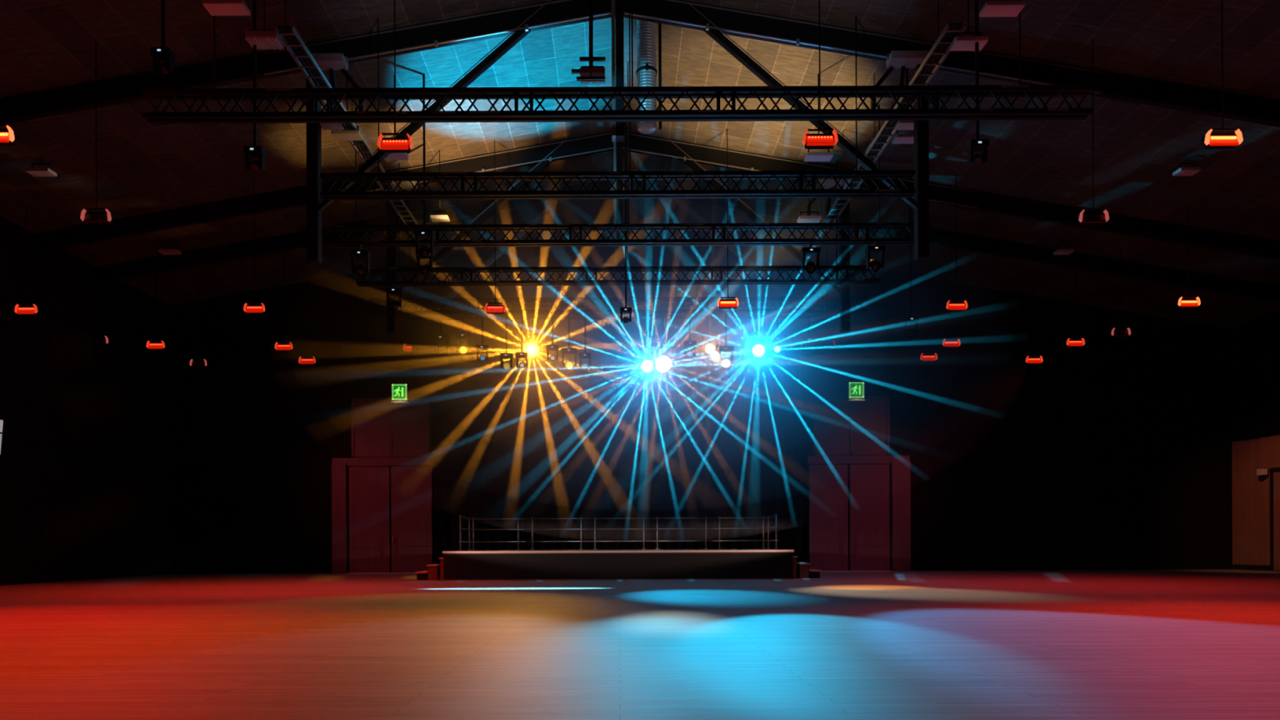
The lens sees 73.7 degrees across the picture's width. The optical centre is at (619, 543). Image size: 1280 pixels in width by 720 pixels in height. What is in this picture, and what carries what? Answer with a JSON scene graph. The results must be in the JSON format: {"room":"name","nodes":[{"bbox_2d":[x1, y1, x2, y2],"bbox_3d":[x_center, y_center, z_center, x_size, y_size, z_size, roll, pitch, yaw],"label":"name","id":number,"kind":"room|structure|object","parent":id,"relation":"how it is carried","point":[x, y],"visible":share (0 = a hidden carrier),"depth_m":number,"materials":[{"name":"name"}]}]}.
{"room":"concert hall","nodes":[
{"label":"concert hall","id":0,"kind":"room"},
{"bbox_2d":[0,216,170,585],"bbox_3d":[-14.239,-3.305,11.525,0.250,8.535,31.050,0,0,0],"label":"wall","id":1,"kind":"structure","parent":0,"point":[85,454],"depth_m":22.24,"materials":[{"name":"paint"}]},
{"bbox_2d":[0,0,1279,328],"bbox_3d":[2.563,-8.386,11.400,34.000,3.571,31.400,0,0,0],"label":"ceiling","id":2,"kind":"structure","parent":0,"point":[144,167],"depth_m":18.00,"materials":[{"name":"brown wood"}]},
{"bbox_2d":[0,124,18,146],"bbox_3d":[-8.395,-6.949,11.531,0.490,3.146,0.202,0,0,0],"label":"light","id":3,"kind":"object","parent":2,"relation":"hanging from","point":[9,137],"visible":1,"depth_m":11.47,"materials":[{"name":"red"}]},
{"bbox_2d":[14,205,39,315],"bbox_3d":[-13.360,-7.098,19.273,0.490,3.887,0.202,0,0,0],"label":"light","id":4,"kind":"object","parent":2,"relation":"hanging from","point":[22,310],"visible":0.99,"depth_m":19.22,"materials":[{"name":"red metal"}]},
{"bbox_2d":[25,157,57,177],"bbox_3d":[-11.816,-8.267,17.441,0.468,1.436,0.280,0,0,0],"label":"light","id":5,"kind":"object","parent":2,"relation":"hanging from","point":[36,172],"visible":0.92,"depth_m":17.42,"materials":[{"name":"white metal"}]},
{"bbox_2d":[80,41,113,224],"bbox_3d":[-8.781,-6.966,14.374,0.490,3.183,0.202,0,0,0],"label":"light","id":6,"kind":"object","parent":2,"relation":"hanging from","point":[106,217],"visible":0.98,"depth_m":14.32,"materials":[{"name":"red"}]},
{"bbox_2d":[83,213,107,222],"bbox_3d":[-8.775,-5.462,14.326,0.380,0.164,0.106,0,0,0],"label":"diffuser","id":7,"kind":"object","parent":6,"relation":"attached to","point":[88,217],"depth_m":14.30,"materials":[{"name":"red"}]},
{"bbox_2d":[93,264,110,345],"bbox_3d":[-14.008,-6.943,23.024,0.490,3.183,0.202,0,0,0],"label":"light","id":8,"kind":"object","parent":2,"relation":"hanging from","point":[104,340],"visible":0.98,"depth_m":22.96,"materials":[{"name":"red"}]},
{"bbox_2d":[146,273,165,349],"bbox_3d":[-12.791,-7.300,23.591,0.490,3.887,0.202,0,0,0],"label":"light","id":9,"kind":"object","parent":2,"relation":"hanging from","point":[153,345],"visible":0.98,"depth_m":23.53,"materials":[{"name":"red"}]},
{"bbox_2d":[150,0,176,74],"bbox_3d":[-6.950,-7.972,13.003,0.280,1.617,0.242,0,0,0],"label":"light","id":10,"kind":"object","parent":2,"relation":"hanging from","point":[162,53],"visible":1,"depth_m":12.98,"materials":[{"name":"black metal"}]},
{"bbox_2d":[158,240,181,254],"bbox_3d":[-11.700,-8.267,22.213,0.468,1.436,0.280,0,0,0],"label":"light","id":11,"kind":"object","parent":2,"relation":"hanging from","point":[164,251],"visible":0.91,"depth_m":22.16,"materials":[{"name":"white metal"}]},
{"bbox_2d":[189,280,207,367],"bbox_3d":[-12.429,-6.800,25.247,0.490,3.183,0.202,0,0,0],"label":"light","id":12,"kind":"object","parent":2,"relation":"hanging from","point":[196,363],"visible":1,"depth_m":25.19,"materials":[{"name":"red"}]},
{"bbox_2d":[202,0,250,15],"bbox_3d":[-5.581,-8.294,12.121,0.572,1.436,0.280,0,0,0],"label":"light","id":13,"kind":"object","parent":2,"relation":"hanging from","point":[215,7],"visible":1,"depth_m":12.07,"materials":[{"name":"metal"}]},
{"bbox_2d":[243,180,266,313],"bbox_3d":[-8.521,-7.319,19.970,0.490,3.887,0.202,0,0,0],"label":"light","id":14,"kind":"object","parent":2,"relation":"hanging from","point":[251,308],"visible":0.99,"depth_m":19.91,"materials":[{"name":"red metal"}]},
{"bbox_2d":[243,0,266,172],"bbox_3d":[-5.552,-7.347,13.007,0.280,3.359,0.249,0,0,0],"label":"light","id":15,"kind":"object","parent":2,"relation":"hanging from","point":[255,151],"visible":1,"depth_m":12.98,"materials":[{"name":"black metal"}]},
{"bbox_2d":[244,0,284,49],"bbox_3d":[-5.385,-8.312,12.948,0.480,1.470,0.300,0,0,0],"label":"light","id":16,"kind":"object","parent":2,"relation":"hanging from","point":[264,38],"visible":1,"depth_m":12.88,"materials":[{"name":"grey paint"}]},
{"bbox_2d":[274,251,293,351],"bbox_3d":[-9.348,-7.315,23.816,0.490,3.887,0.202,0,0,0],"label":"light","id":17,"kind":"object","parent":2,"relation":"hanging from","point":[288,346],"visible":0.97,"depth_m":23.76,"materials":[{"name":"red metal"}]},
{"bbox_2d":[298,288,315,364],"bbox_3d":[-9.111,-7.166,24.946,0.490,3.887,0.202,0,0,0],"label":"light","id":18,"kind":"object","parent":2,"relation":"hanging from","point":[304,361],"visible":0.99,"depth_m":24.89,"materials":[{"name":"red"}]},
{"bbox_2d":[320,73,342,130],"bbox_3d":[-5.265,-8.322,15.518,0.360,1.491,0.300,0,0,0],"label":"light","id":19,"kind":"object","parent":2,"relation":"hanging from","point":[328,126],"visible":0.49,"depth_m":15.53,"materials":[{"name":"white metal"}]},
{"bbox_2d":[331,70,363,140],"bbox_3d":[-5.080,-8.339,15.927,0.520,1.522,0.280,0,0,0],"label":"light","id":20,"kind":"object","parent":2,"relation":"hanging from","point":[353,135],"visible":0.78,"depth_m":15.87,"materials":[{"name":"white metal"}]},
{"bbox_2d":[274,0,444,266],"bbox_3d":[-5.037,-8.383,18.500,0.284,1.370,11.400,0,0,0],"label":"cable tray","id":21,"kind":"object","parent":2,"relation":"hanging from","point":[292,33],"visible":0.49,"depth_m":14.38,"materials":[{"name":"metal"}]},
{"bbox_2d":[377,0,413,152],"bbox_3d":[-3.175,-7.492,12.112,0.490,3.887,0.202,0,0,0],"label":"light","id":22,"kind":"object","parent":2,"relation":"hanging from","point":[388,144],"visible":1,"depth_m":12.05,"materials":[{"name":"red metal"}]},
{"bbox_2d":[381,139,408,149],"bbox_3d":[-3.167,-5.636,12.064,0.380,0.164,0.106,0,0,0],"label":"diffuser","id":23,"kind":"object","parent":22,"relation":"attached to","point":[385,144],"depth_m":12.04,"materials":[{"name":"red plastic"}]},
{"bbox_2d":[383,75,408,159],"bbox_3d":[-4.416,-8.399,16.759,0.494,1.637,0.280,0,0,0],"label":"light","id":24,"kind":"object","parent":2,"relation":"hanging from","point":[393,156],"visible":0.32,"depth_m":16.75,"materials":[{"name":"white metal"}]},
{"bbox_2d":[413,74,435,257],"bbox_3d":[-3.863,-7.493,16.963,0.364,3.663,0.361,0,0,0],"label":"light","id":25,"kind":"object","parent":2,"relation":"hanging from","point":[424,251],"visible":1,"depth_m":16.88,"materials":[{"name":"black metal"}]},
{"bbox_2d":[415,239,433,275],"bbox_3d":[-4.477,-7.692,19.666,0.364,3.048,0.368,0,0,0],"label":"light","id":26,"kind":"object","parent":2,"relation":"hanging from","point":[424,269],"visible":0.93,"depth_m":19.56,"materials":[{"name":"black metal"}]},
{"bbox_2d":[430,149,449,222],"bbox_3d":[-4.209,-8.418,20.009,0.416,1.672,0.280,0,0,0],"label":"light","id":27,"kind":"object","parent":2,"relation":"hanging from","point":[434,218],"visible":0.97,"depth_m":20.00,"materials":[{"name":"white metal"}]},
{"bbox_2d":[484,140,506,313],"bbox_3d":[-2.916,-7.441,20.059,0.490,4.081,0.202,0,0,0],"label":"light","id":28,"kind":"object","parent":2,"relation":"hanging from","point":[491,308],"visible":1,"depth_m":20.00,"materials":[{"name":"red"}]},
{"bbox_2d":[571,0,605,80],"bbox_3d":[-0.506,-8.704,13.905,0.550,2.339,0.081,0,0,0],"label":"rack","id":29,"kind":"object","parent":2,"relation":"hanging from","point":[590,59],"visible":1,"depth_m":13.89,"materials":[{"name":"black metal"}]},
{"bbox_2d":[579,0,604,84],"bbox_3d":[-0.442,-8.758,13.974,0.408,2.321,0.300,0,0,0],"label":"light","id":30,"kind":"object","parent":2,"relation":"hanging from","point":[584,71],"visible":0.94,"depth_m":13.86,"materials":[{"name":"black metal"}]},
{"bbox_2d":[142,0,1092,124],"bbox_3d":[-0.035,-8.088,12.489,13.818,3.727,0.222,0,0,0],"label":"lighting truss","id":31,"kind":"object","parent":2,"relation":"hanging from","point":[330,115],"visible":0.99,"depth_m":12.43,"materials":[{"name":"black metal"}]},
{"bbox_2d":[320,0,915,199],"bbox_3d":[-0.035,-8.024,14.989,10.418,3.857,0.222,0,0,0],"label":"lighting truss","id":32,"kind":"object","parent":2,"relation":"hanging from","point":[814,175],"visible":1,"depth_m":14.93,"materials":[{"name":"black metal"}]},
{"bbox_2d":[306,62,929,247],"bbox_3d":[-0.035,-8.059,17.589,12.817,3.787,0.222,0,0,0],"label":"lighting truss","id":33,"kind":"object","parent":2,"relation":"hanging from","point":[628,227],"visible":0.98,"depth_m":17.52,"materials":[{"name":"black metal"}]},
{"bbox_2d":[350,244,370,275],"bbox_3d":[-5.318,-5.836,17.606,0.364,0.682,0.368,0,0,0],"label":"light","id":34,"kind":"object","parent":33,"relation":"hanging from","point":[360,270],"visible":1,"depth_m":17.49,"materials":[{"name":"black metal"}]},
{"bbox_2d":[800,242,820,273],"bbox_3d":[3.932,-5.884,17.605,0.364,0.667,0.366,0,0,0],"label":"light","id":35,"kind":"object","parent":33,"relation":"hanging from","point":[811,267],"visible":1,"depth_m":17.49,"materials":[{"name":"black metal"}]},
{"bbox_2d":[865,241,885,271],"bbox_3d":[5.261,-5.907,17.605,0.364,0.632,0.367,0,0,0],"label":"light","id":36,"kind":"object","parent":33,"relation":"hanging from","point":[874,265],"visible":1,"depth_m":17.49,"materials":[{"name":"black metal"}]},
{"bbox_2d":[355,125,879,286],"bbox_3d":[-0.035,-8.059,20.289,12.417,3.787,0.222,0,0,0],"label":"lighting truss","id":37,"kind":"object","parent":2,"relation":"hanging from","point":[836,268],"visible":0.95,"depth_m":20.22,"materials":[{"name":"black metal"}]},
{"bbox_2d":[386,284,403,310],"bbox_3d":[-5.330,-5.856,20.308,0.364,0.642,0.371,0,0,0],"label":"light","id":38,"kind":"object","parent":37,"relation":"hanging from","point":[395,304],"visible":1,"depth_m":20.20,"materials":[{"name":"black metal"}]},
{"bbox_2d":[373,198,862,319],"bbox_3d":[-0.034,-7.848,21.769,12.417,4.207,0.222,0,0,0],"label":"lighting truss","id":39,"kind":"object","parent":2,"relation":"hanging from","point":[668,304],"visible":0.53,"depth_m":21.68,"materials":[{"name":"black metal"}]},
{"bbox_2d":[433,318,448,355],"bbox_3d":[-4.532,-5.273,21.790,0.364,0.995,0.377,0,0,0],"label":"light","id":40,"kind":"object","parent":39,"relation":"hanging from","point":[441,351],"visible":1,"depth_m":21.68,"materials":[{"name":"black metal"}]},
{"bbox_2d":[455,318,471,354],"bbox_3d":[-3.972,-5.288,21.799,0.376,0.969,0.394,0,0,0],"label":"light","id":41,"kind":"object","parent":39,"relation":"hanging from","point":[463,349],"visible":1,"depth_m":21.67,"materials":[{"name":"black metal"}]},
{"bbox_2d":[520,317,542,358],"bbox_3d":[-2.241,-5.247,21.805,0.553,1.066,0.406,0,0,0],"label":"light","id":42,"kind":"object","parent":39,"relation":"hanging from","point":[532,348],"visible":0.91,"depth_m":21.66,"materials":[{"name":"black metal"}]},
{"bbox_2d":[701,316,718,354],"bbox_3d":[2.306,-5.309,21.800,0.417,0.982,0.397,0,0,0],"label":"light","id":43,"kind":"object","parent":39,"relation":"hanging from","point":[709,348],"visible":1,"depth_m":21.66,"materials":[{"name":"black metal"}]},
{"bbox_2d":[748,316,768,357],"bbox_3d":[3.545,-5.269,21.803,0.485,1.073,0.402,0,0,0],"label":"light","id":44,"kind":"object","parent":39,"relation":"hanging from","point":[758,350],"visible":1,"depth_m":21.66,"materials":[{"name":"black metal"}]},
{"bbox_2d":[770,316,783,352],"bbox_3d":[4.020,-5.329,21.753,0.304,0.957,0.302,0,0,0],"label":"light","id":45,"kind":"object","parent":39,"relation":"hanging from","point":[774,339],"visible":1,"depth_m":21.67,"materials":[{"name":"black metal"}]},
{"bbox_2d":[800,316,816,357],"bbox_3d":[4.817,-5.268,21.790,0.364,1.086,0.375,0,0,0],"label":"light","id":46,"kind":"object","parent":39,"relation":"hanging from","point":[807,353],"visible":1,"depth_m":21.68,"materials":[{"name":"black metal"}]},
{"bbox_2d":[368,185,867,315],"bbox_3d":[-0.034,-7.848,21.289,12.417,4.207,0.222,0,0,0],"label":"lighting truss","id":47,"kind":"object","parent":2,"relation":"hanging from","point":[826,299],"visible":0.91,"depth_m":21.22,"materials":[{"name":"black metal"}]},
{"bbox_2d":[475,312,488,360],"bbox_3d":[-3.404,-5.154,21.273,0.304,1.242,0.302,0,0,0],"label":"light","id":48,"kind":"object","parent":47,"relation":"hanging from","point":[482,347],"visible":1,"depth_m":21.20,"materials":[{"name":"black metal"}]},
{"bbox_2d":[499,312,513,368],"bbox_3d":[-2.807,-5.053,21.273,0.304,1.449,0.302,0,0,0],"label":"light","id":49,"kind":"object","parent":47,"relation":"hanging from","point":[503,355],"visible":1,"depth_m":21.21,"materials":[{"name":"black metal"}]},
{"bbox_2d":[515,312,528,368],"bbox_3d":[-2.425,-5.065,21.273,0.304,1.429,0.302,0,0,0],"label":"light","id":50,"kind":"object","parent":47,"relation":"hanging from","point":[521,354],"visible":1,"depth_m":21.21,"materials":[{"name":"black metal"}]},
{"bbox_2d":[546,312,559,360],"bbox_3d":[-1.662,-5.158,21.273,0.304,1.250,0.302,0,0,0],"label":"light","id":51,"kind":"object","parent":47,"relation":"hanging from","point":[552,347],"visible":1,"depth_m":21.20,"materials":[{"name":"black metal"}]},
{"bbox_2d":[561,312,577,369],"bbox_3d":[-1.247,-5.049,21.319,0.376,1.471,0.394,0,0,0],"label":"light","id":52,"kind":"object","parent":47,"relation":"hanging from","point":[569,365],"visible":1,"depth_m":21.19,"materials":[{"name":"black metal"}]},
{"bbox_2d":[578,312,591,368],"bbox_3d":[-0.849,-5.060,21.273,0.304,1.452,0.302,0,0,0],"label":"light","id":53,"kind":"object","parent":47,"relation":"hanging from","point":[581,355],"visible":1,"depth_m":21.20,"materials":[{"name":"black metal"}]},
{"bbox_2d":[637,311,656,372],"bbox_3d":[0.694,-5.024,21.322,0.461,1.539,0.399,0,0,0],"label":"light","id":54,"kind":"object","parent":47,"relation":"hanging from","point":[646,366],"visible":1,"depth_m":21.18,"materials":[{"name":"black metal"}]},
{"bbox_2d":[651,311,675,373],"bbox_3d":[1.093,-5.020,21.325,0.578,1.550,0.406,0,0,0],"label":"light","id":55,"kind":"object","parent":47,"relation":"hanging from","point":[664,363],"visible":1,"depth_m":21.18,"materials":[{"name":"black metal"}]},
{"bbox_2d":[683,311,696,356],"bbox_3d":[1.757,-5.215,21.273,0.304,1.165,0.302,0,0,0],"label":"light","id":56,"kind":"object","parent":47,"relation":"hanging from","point":[686,344],"visible":1,"depth_m":21.20,"materials":[{"name":"black metal"}]},
{"bbox_2d":[717,311,733,368],"bbox_3d":[2.652,-5.082,21.319,0.377,1.438,0.394,0,0,0],"label":"light","id":57,"kind":"object","parent":47,"relation":"hanging from","point":[726,363],"visible":1,"depth_m":21.19,"materials":[{"name":"black metal"}]},
{"bbox_2d":[619,121,631,323],"bbox_3d":[0.146,-7.563,20.016,0.280,4.813,0.268,0,0,0],"label":"light","id":58,"kind":"object","parent":2,"relation":"hanging from","point":[623,310],"visible":0.99,"depth_m":19.98,"materials":[{"name":"black metal"}]},
{"bbox_2d":[0,0,1279,263],"bbox_3d":[2.567,-7.539,15.312,33.360,4.855,0.425,0,0,0],"label":"roof truss","id":59,"kind":"object","parent":2,"relation":"attached to","point":[901,52],"visible":0.82,"depth_m":15.33,"materials":[{"name":"black metal"}]},
{"bbox_2d":[635,19,662,133],"bbox_3d":[0.516,-8.778,15.897,0.411,2.152,0.401,0,0,39],"label":"air duct","id":60,"kind":"object","parent":2,"relation":"hanging from","point":[646,71],"visible":0.72,"depth_m":15.77,"materials":[{"name":"silver metal"}]},
{"bbox_2d":[34,131,1279,334],"bbox_3d":[2.567,-7.539,20.562,33.360,4.855,0.425,0,0,0],"label":"roof truss","id":61,"kind":"object","parent":2,"relation":"attached to","point":[546,153],"visible":0.61,"depth_m":20.58,"materials":[{"name":"black metal"}]},
{"bbox_2d":[97,180,1279,356],"bbox_3d":[2.567,-7.539,23.062,33.360,4.855,0.425,0,0,0],"label":"roof truss","id":62,"kind":"object","parent":2,"relation":"attached to","point":[766,208],"visible":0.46,"depth_m":23.08,"materials":[{"name":"black metal"}]},
{"bbox_2d":[717,128,738,308],"bbox_3d":[2.494,-7.495,19.697,0.490,4.143,0.202,0,0,0],"label":"light","id":63,"kind":"object","parent":2,"relation":"hanging from","point":[722,304],"visible":0.99,"depth_m":19.64,"materials":[{"name":"red"}]},
{"bbox_2d":[797,161,821,222],"bbox_3d":[4.483,-8.426,20.151,0.520,1.613,0.280,0,0,0],"label":"light","id":64,"kind":"object","parent":2,"relation":"hanging from","point":[802,219],"visible":0.88,"depth_m":20.13,"materials":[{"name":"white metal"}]},
{"bbox_2d":[804,73,833,161],"bbox_3d":[3.943,-8.470,16.898,0.520,1.705,0.280,0,0,0],"label":"light","id":65,"kind":"object","parent":2,"relation":"hanging from","point":[810,156],"visible":0.78,"depth_m":16.86,"materials":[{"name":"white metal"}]},
{"bbox_2d":[802,0,838,148],"bbox_3d":[2.814,-7.544,12.047,0.490,3.938,0.202,0,0,0],"label":"light","id":66,"kind":"object","parent":2,"relation":"hanging from","point":[810,140],"visible":1,"depth_m":11.99,"materials":[{"name":"red metal"}]},
{"bbox_2d":[805,135,834,145],"bbox_3d":[2.822,-5.662,12.000,0.380,0.164,0.106,0,0,0],"label":"diffuser","id":67,"kind":"object","parent":66,"relation":"attached to","point":[810,140],"depth_m":11.98,"materials":[{"name":"red plastic"}]},
{"bbox_2d":[795,0,966,265],"bbox_3d":[5.063,-8.419,18.500,0.284,1.353,11.400,0,0,0],"label":"cable tray","id":68,"kind":"object","parent":2,"relation":"hanging from","point":[937,55],"visible":0.53,"depth_m":15.10,"materials":[{"name":"metal"}]},
{"bbox_2d":[892,67,913,143],"bbox_3d":[5.437,-8.348,16.156,0.468,1.449,0.280,0,0,0],"label":"light","id":69,"kind":"object","parent":2,"relation":"hanging from","point":[899,138],"visible":0.48,"depth_m":16.13,"materials":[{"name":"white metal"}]},
{"bbox_2d":[894,67,914,129],"bbox_3d":[5.278,-8.361,15.612,0.416,1.476,0.280,0,0,0],"label":"light","id":70,"kind":"object","parent":2,"relation":"hanging from","point":[900,125],"visible":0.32,"depth_m":15.60,"materials":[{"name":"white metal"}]},
{"bbox_2d":[902,205,919,337],"bbox_3d":[7.264,-6.954,21.370,0.364,3.646,0.376,0,0,0],"label":"light","id":71,"kind":"object","parent":2,"relation":"hanging from","point":[910,333],"visible":0.99,"depth_m":21.28,"materials":[{"name":"black metal"}]},
{"bbox_2d":[920,257,937,361],"bbox_3d":[8.987,-7.245,24.862,0.490,3.887,0.202,0,0,0],"label":"light","id":72,"kind":"object","parent":2,"relation":"hanging from","point":[924,357],"visible":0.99,"depth_m":24.81,"materials":[{"name":"red metal"}]},
{"bbox_2d":[942,248,960,347],"bbox_3d":[9.220,-7.396,23.765,0.490,3.887,0.202,0,0,0],"label":"light","id":73,"kind":"object","parent":2,"relation":"hanging from","point":[951,342],"visible":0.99,"depth_m":23.71,"materials":[{"name":"red metal"}]},
{"bbox_2d":[946,173,968,311],"bbox_3d":[7.880,-7.391,20.003,0.490,3.887,0.202,0,0,0],"label":"light","id":74,"kind":"object","parent":2,"relation":"hanging from","point":[950,306],"visible":0.98,"depth_m":19.95,"materials":[{"name":"red metal"}]},
{"bbox_2d":[949,0,988,50],"bbox_3d":[5.352,-8.355,13.080,0.494,1.463,0.280,0,0,0],"label":"light","id":75,"kind":"object","parent":2,"relation":"hanging from","point":[959,43],"visible":0.99,"depth_m":13.06,"materials":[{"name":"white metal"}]},
{"bbox_2d":[965,0,989,165],"bbox_3d":[5.447,-7.425,13.005,0.280,3.313,0.247,0,0,0],"label":"light","id":76,"kind":"object","parent":2,"relation":"hanging from","point":[976,144],"visible":1,"depth_m":12.98,"materials":[{"name":"black metal"}]},
{"bbox_2d":[978,0,1025,17],"bbox_3d":[5.481,-8.345,12.229,0.546,1.441,0.280,0,0,0],"label":"light","id":77,"kind":"object","parent":2,"relation":"hanging from","point":[991,8],"visible":1,"depth_m":12.18,"materials":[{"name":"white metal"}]},
{"bbox_2d":[1025,275,1043,364],"bbox_3d":[12.258,-7.260,25.291,0.490,3.887,0.202,0,0,0],"label":"light","id":78,"kind":"object","parent":2,"relation":"hanging from","point":[1028,360],"visible":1,"depth_m":25.23,"materials":[{"name":"red metal"}]},
{"bbox_2d":[1065,268,1084,346],"bbox_3d":[12.658,-7.411,23.750,0.490,3.887,0.202,0,0,0],"label":"light","id":79,"kind":"object","parent":2,"relation":"hanging from","point":[1069,343],"visible":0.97,"depth_m":23.69,"materials":[{"name":"red metal"}]},
{"bbox_2d":[1076,38,1109,225],"bbox_3d":[8.075,-7.040,14.597,0.490,3.183,0.202,0,0,0],"label":"light","id":80,"kind":"object","parent":2,"relation":"hanging from","point":[1083,218],"visible":1,"depth_m":14.54,"materials":[{"name":"black metal"}]},
{"bbox_2d":[1082,214,1106,222],"bbox_3d":[8.081,-5.535,14.549,0.380,0.164,0.106,0,0,0],"label":"diffuser","id":81,"kind":"object","parent":80,"relation":"attached to","point":[1086,218],"depth_m":14.52,"materials":[{"name":"red"}]},
{"bbox_2d":[1110,251,1131,337],"bbox_3d":[13.262,-7.062,22.633,0.490,3.183,0.202,0,0,0],"label":"light","id":82,"kind":"object","parent":2,"relation":"hanging from","point":[1114,332],"visible":1,"depth_m":22.58,"materials":[{"name":"red"}]},
{"bbox_2d":[1172,156,1200,176],"bbox_3d":[11.729,-8.369,17.646,0.416,1.436,0.280,0,0,0],"label":"light","id":83,"kind":"object","parent":2,"relation":"hanging from","point":[1182,171],"visible":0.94,"depth_m":17.62,"materials":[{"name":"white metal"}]},
{"bbox_2d":[1175,208,1200,307],"bbox_3d":[13.177,-7.043,19.808,0.490,3.146,0.202,0,0,0],"label":"light","id":84,"kind":"object","parent":2,"relation":"hanging from","point":[1181,303],"visible":0.98,"depth_m":19.75,"materials":[{"name":"red"}]},
{"bbox_2d":[1200,0,1243,149],"bbox_3d":[8.289,-7.022,11.780,0.490,3.146,0.202,0,0,0],"label":"light","id":85,"kind":"object","parent":2,"relation":"hanging from","point":[1210,141],"visible":1,"depth_m":11.72,"materials":[{"name":"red metal"}]},
{"bbox_2d":[1208,135,1239,146],"bbox_3d":[8.295,-5.536,11.732,0.380,0.164,0.106,0,0,0],"label":"diffuser","id":86,"kind":"object","parent":85,"relation":"attached to","point":[1214,140],"depth_m":11.70,"materials":[{"name":"red plastic"}]},
{"bbox_2d":[0,568,1279,719],"bbox_3d":[2.604,0.989,11.400,34.000,0.200,31.400,0,0,0],"label":"floor","id":87,"kind":"structure","parent":0,"point":[1030,644],"depth_m":7.29,"materials":[{"name":"concrete"}]},
{"bbox_2d":[415,557,444,579],"bbox_3d":[-4.752,0.641,21.900,0.750,0.560,0.900,0,0,0],"label":"steps","id":88,"kind":"structure","parent":87,"relation":"on","point":[435,571],"depth_m":21.48,"materials":[{"name":"brown wood"}]},
{"bbox_2d":[442,548,794,580],"bbox_3d":[-0.025,0.539,23.135,8.646,0.722,4.330,0,0,0],"label":"stage platform","id":89,"kind":"object","parent":87,"relation":"on","point":[723,563],"visible":0.99,"depth_m":21.02,"materials":[{"name":"brown wood"}]},
{"bbox_2d":[462,517,524,550],"bbox_3d":[-3.682,-0.279,25.000,1.850,0.950,0.090,0,0,0],"label":"guard rail","id":90,"kind":"object","parent":89,"relation":"on","point":[517,518],"visible":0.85,"depth_m":24.98,"materials":[{"name":"metal"}]},
{"bbox_2d":[524,517,588,550],"bbox_3d":[-1.836,-0.287,25.000,1.850,0.950,0.090,0,0,0],"label":"guard rail","id":91,"kind":"object","parent":89,"relation":"on","point":[531,518],"visible":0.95,"depth_m":24.98,"materials":[{"name":"metal"}]},
{"bbox_2d":[587,516,650,549],"bbox_3d":[0.000,-0.295,25.000,1.850,0.950,0.090,0,0,0],"label":"guard rail","id":92,"kind":"object","parent":89,"relation":"on","point":[643,517],"visible":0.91,"depth_m":24.99,"materials":[{"name":"metal"}]},
{"bbox_2d":[649,516,713,549],"bbox_3d":[1.826,-0.303,25.000,1.850,0.950,0.090,0,0,0],"label":"guard rail","id":93,"kind":"object","parent":89,"relation":"on","point":[656,517],"visible":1,"depth_m":24.98,"materials":[{"name":"metal"}]},
{"bbox_2d":[712,516,775,549],"bbox_3d":[3.652,-0.311,25.000,1.850,0.950,0.090,0,0,0],"label":"guard rail","id":94,"kind":"object","parent":89,"relation":"on","point":[719,517],"visible":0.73,"depth_m":24.98,"materials":[{"name":"metal"}]},
{"bbox_2d":[434,255,803,564],"bbox_3d":[-0.022,-4.011,26.545,11.457,9.802,0.198,0,0,0],"label":"curtain","id":95,"kind":"object","parent":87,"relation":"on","point":[699,437],"visible":0.65,"depth_m":26.54,"materials":[{"name":"black fabric"}]},
{"bbox_2d":[792,555,821,577],"bbox_3d":[4.704,0.600,21.900,0.750,0.560,0.900,0,0,0],"label":"steps","id":96,"kind":"structure","parent":87,"relation":"on","point":[800,570],"depth_m":21.48,"materials":[{"name":"brown wood"}]},
{"bbox_2d":[168,230,1233,570],"bbox_3d":[2.580,-4.591,26.925,33.400,10.960,0.250,0,0,0],"label":"wall","id":97,"kind":"structure","parent":0,"point":[1108,452],"depth_m":26.80,"materials":[{"name":"paint"}]},
{"bbox_2d":[169,569,332,573],"bbox_3d":[-11.560,0.890,26.780,5.073,0.120,0.040,0,0,0],"label":"baseboard","id":98,"kind":"structure","parent":97,"relation":"attached to","point":[171,571],"depth_m":26.76,"materials":[{"name":"black paint"}]},
{"bbox_2d":[331,397,435,573],"bbox_3d":[-7.321,-1.773,26.550,3.082,5.410,0.500,0,0,0],"label":"door","id":99,"kind":"structure","parent":97,"relation":"in","point":[385,434],"depth_m":26.40,"materials":[{"name":"brown wood"}]},
{"bbox_2d":[391,383,409,404],"bbox_3d":[-6.729,-4.584,26.325,0.500,0.570,0.550,0,0,0],"label":"exit sign","id":100,"kind":"object","parent":99,"relation":"attached to","point":[399,392],"visible":1,"depth_m":26.10,"materials":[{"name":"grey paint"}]},
{"bbox_2d":[804,395,911,571],"bbox_3d":[7.401,-1.837,26.550,3.144,5.410,0.500,0,0,0],"label":"door","id":101,"kind":"structure","parent":97,"relation":"in","point":[850,442],"depth_m":26.40,"materials":[{"name":"brown wood"}]},
{"bbox_2d":[846,382,865,402],"bbox_3d":[7.259,-4.645,26.325,0.500,0.570,0.550,0,0,0],"label":"exit sign","id":102,"kind":"object","parent":101,"relation":"attached to","point":[855,389],"visible":1,"depth_m":26.09,"materials":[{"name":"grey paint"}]},
{"bbox_2d":[1231,328,1279,571],"bbox_3d":[19.407,-3.005,11.525,0.360,7.640,31.050,0,0,0],"label":"wall","id":103,"kind":"structure","parent":0,"point":[1251,495],"depth_m":25.96,"materials":[{"name":"paint"}]},
{"bbox_2d":[1231,564,1270,570],"bbox_3d":[19.261,0.736,24.000,0.085,0.160,5.600,0,0,0],"label":"baseboard","id":104,"kind":"structure","parent":103,"relation":"attached to","point":[1234,566],"depth_m":25.96,"materials":[{"name":"black paint"}]},
{"bbox_2d":[1269,466,1279,571],"bbox_3d":[19.232,-0.699,24.200,0.070,3.030,1.960,0,0,0],"label":"door","id":105,"kind":"structure","parent":103,"relation":"in","point":[1274,477],"depth_m":25.04,"materials":[{"name":"black paint"}]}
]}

